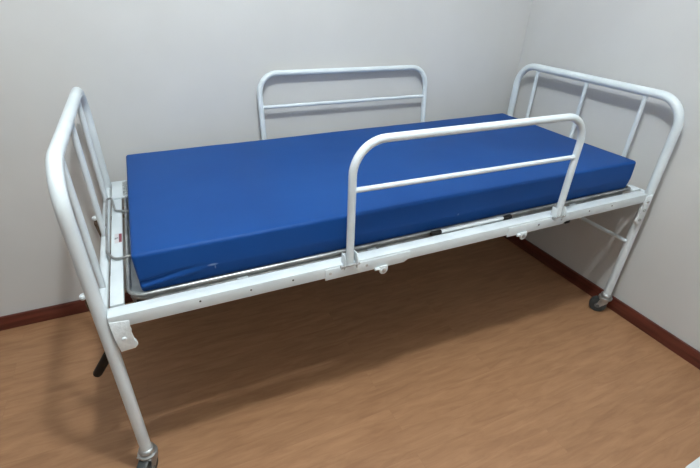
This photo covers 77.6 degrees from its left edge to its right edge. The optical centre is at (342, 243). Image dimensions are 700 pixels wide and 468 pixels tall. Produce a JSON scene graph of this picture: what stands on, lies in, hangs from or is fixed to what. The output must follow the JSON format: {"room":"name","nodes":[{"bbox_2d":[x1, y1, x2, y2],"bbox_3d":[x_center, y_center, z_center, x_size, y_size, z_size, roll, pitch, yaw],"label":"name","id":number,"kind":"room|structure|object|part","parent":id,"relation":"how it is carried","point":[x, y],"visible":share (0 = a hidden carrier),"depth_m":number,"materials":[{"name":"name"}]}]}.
{"room":"hospital room","nodes":[
{"label":"hospital room","id":0,"kind":"room"},
{"bbox_2d":[0,0,532,316],"bbox_3d":[-1.662,-0.768,1.133,5.848,2.900,0.100,-12,34,-21],"label":"wall","id":1,"kind":"structure","parent":0,"point":[153,75],"depth_m":1.76,"materials":[{"name":"paint"}]},
{"bbox_2d":[0,293,132,330],"bbox_3d":[-1.666,0.384,1.773,5.648,0.066,0.013,-12,34,-21],"label":"baseboard","id":2,"kind":"structure","parent":1,"relation":"attached to","point":[10,321],"depth_m":1.91,"materials":[{"name":"brown wood"}]},
{"bbox_2d":[0,236,699,467],"bbox_3d":[-1.134,1.094,0.785,5.648,0.100,2.663,-12,34,-21],"label":"floor","id":3,"kind":"structure","parent":0,"point":[481,354],"depth_m":1.67,"materials":[{"name":"brown wood"}]},
{"bbox_2d":[45,63,684,467],"bbox_3d":[0.110,-0.118,1.769,2.145,1.000,0.965,-12,34,-21],"label":"hospital bed","id":4,"kind":"object","parent":3,"relation":"on","point":[112,324],"visible":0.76,"depth_m":1.28,"materials":[{"name":"white metal"}]},
{"bbox_3d":[-0.748,0.030,1.398,0.032,0.902,0.862,-12,34,-21],"label":"head frame","id":5,"kind":"part","parent":4,"relation":"part of","materials":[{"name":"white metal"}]},
{"bbox_3d":[-0.740,0.363,1.355,0.107,0.144,0.028,4,31,4],"label":"crank handle","id":6,"kind":"part","parent":4,"relation":"part of","materials":[{"name":"black plastic"}]},
{"bbox_3d":[-0.712,-0.033,1.377,0.032,0.013,0.778,-12,34,-21],"label":"rail","id":7,"kind":"part","parent":4,"relation":"part of","materials":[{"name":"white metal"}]},
{"bbox_3d":[-0.829,-0.204,1.635,0.068,0.007,0.154,-12,34,-21],"label":"corner plate","id":8,"kind":"part","parent":4,"relation":"part of","materials":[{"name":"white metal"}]},
{"bbox_3d":[0.030,-0.607,1.990,0.830,0.378,0.061,-12,34,-21],"label":"rail","id":9,"kind":"part","parent":4,"relation":"part of","materials":[{"name":"white metal"}]},
{"bbox_2d":[340,250,359,270],"bbox_3d":[0.020,0.048,1.244,0.060,0.046,0.030,-12,34,-21],"label":"socket","id":10,"kind":"object","parent":4,"relation":"attached to","point":[350,260],"depth_m":1.24,"materials":[{"name":"metal"}]},
{"bbox_3d":[0.079,0.063,1.285,0.279,0.036,0.003,-12,34,-21],"label":"mounting plate","id":11,"kind":"part","parent":4,"relation":"part of","materials":[{"name":"white metal"}]},
{"bbox_3d":[0.313,-0.003,1.392,1.918,0.036,0.039,-12,34,-21],"label":"frame rail","id":12,"kind":"part","parent":4,"relation":"part of","materials":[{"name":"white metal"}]},
{"bbox_3d":[0.156,-0.232,1.723,1.865,0.011,0.788,-12,34,-21],"label":"deck rim rod","id":13,"kind":"part","parent":4,"relation":"part of","materials":[{"name":"metal"}]},
{"bbox_3d":[0.155,-0.216,1.733,1.860,0.010,0.784,-12,34,-21],"label":"deck rim rod","id":14,"kind":"part","parent":4,"relation":"part of","materials":[{"name":"metal"}]},
{"bbox_2d":[126,113,635,290],"bbox_3d":[0.165,-0.280,1.696,1.817,0.120,0.766,-12,34,-21],"label":"mattress","id":15,"kind":"object","parent":4,"relation":"on","point":[196,213],"visible":0.94,"depth_m":1.45,"materials":[{"name":"blue fabric"}]},
{"bbox_3d":[0.395,-0.179,1.301,0.830,0.374,0.022,-12,34,-21],"label":"rail","id":16,"kind":"part","parent":4,"relation":"part of","materials":[{"name":"white metal"}]},
{"bbox_3d":[0.686,-0.065,1.520,0.277,0.036,0.003,-12,34,-21],"label":"mounting plate","id":17,"kind":"part","parent":4,"relation":"part of","materials":[{"name":"white metal"}]},
{"bbox_2d":[550,206,566,220],"bbox_3d":[0.759,-0.108,1.530,0.060,0.046,0.030,-12,34,-21],"label":"socket","id":18,"kind":"object","parent":4,"relation":"attached to","point":[558,213],"depth_m":1.52,"materials":[{"name":"metal"}]},
{"bbox_3d":[1.064,-0.347,2.103,0.032,0.888,0.862,-12,34,-21],"label":"foot frame","id":19,"kind":"part","parent":4,"relation":"part of","materials":[{"name":"white metal"}]},
{"bbox_3d":[1.028,-0.401,2.050,0.042,0.013,0.778,-12,34,-21],"label":"rail","id":20,"kind":"part","parent":4,"relation":"part of","materials":[{"name":"white metal"}]},
{"bbox_2d":[685,457,699,467],"bbox_3d":[1.387,0.812,1.239,0.547,0.012,0.609,-12,34,-21],"label":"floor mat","id":21,"kind":"object","parent":3,"relation":"on","point":[696,463],"visible":1,"depth_m":1.39,"materials":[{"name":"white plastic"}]},
{"bbox_2d":[513,0,699,351],"bbox_3d":[1.524,-0.658,1.077,0.100,2.900,2.663,-12,34,-21],"label":"wall","id":22,"kind":"structure","parent":0,"point":[655,44],"depth_m":1.84,"materials":[{"name":"paint"}]},
{"bbox_2d":[503,235,699,369],"bbox_3d":[1.448,0.481,1.735,0.013,0.066,2.650,-12,34,-21],"label":"baseboard","id":23,"kind":"structure","parent":22,"relation":"attached to","point":[684,350],"depth_m":2.02,"materials":[{"name":"brown wood"}]}
]}

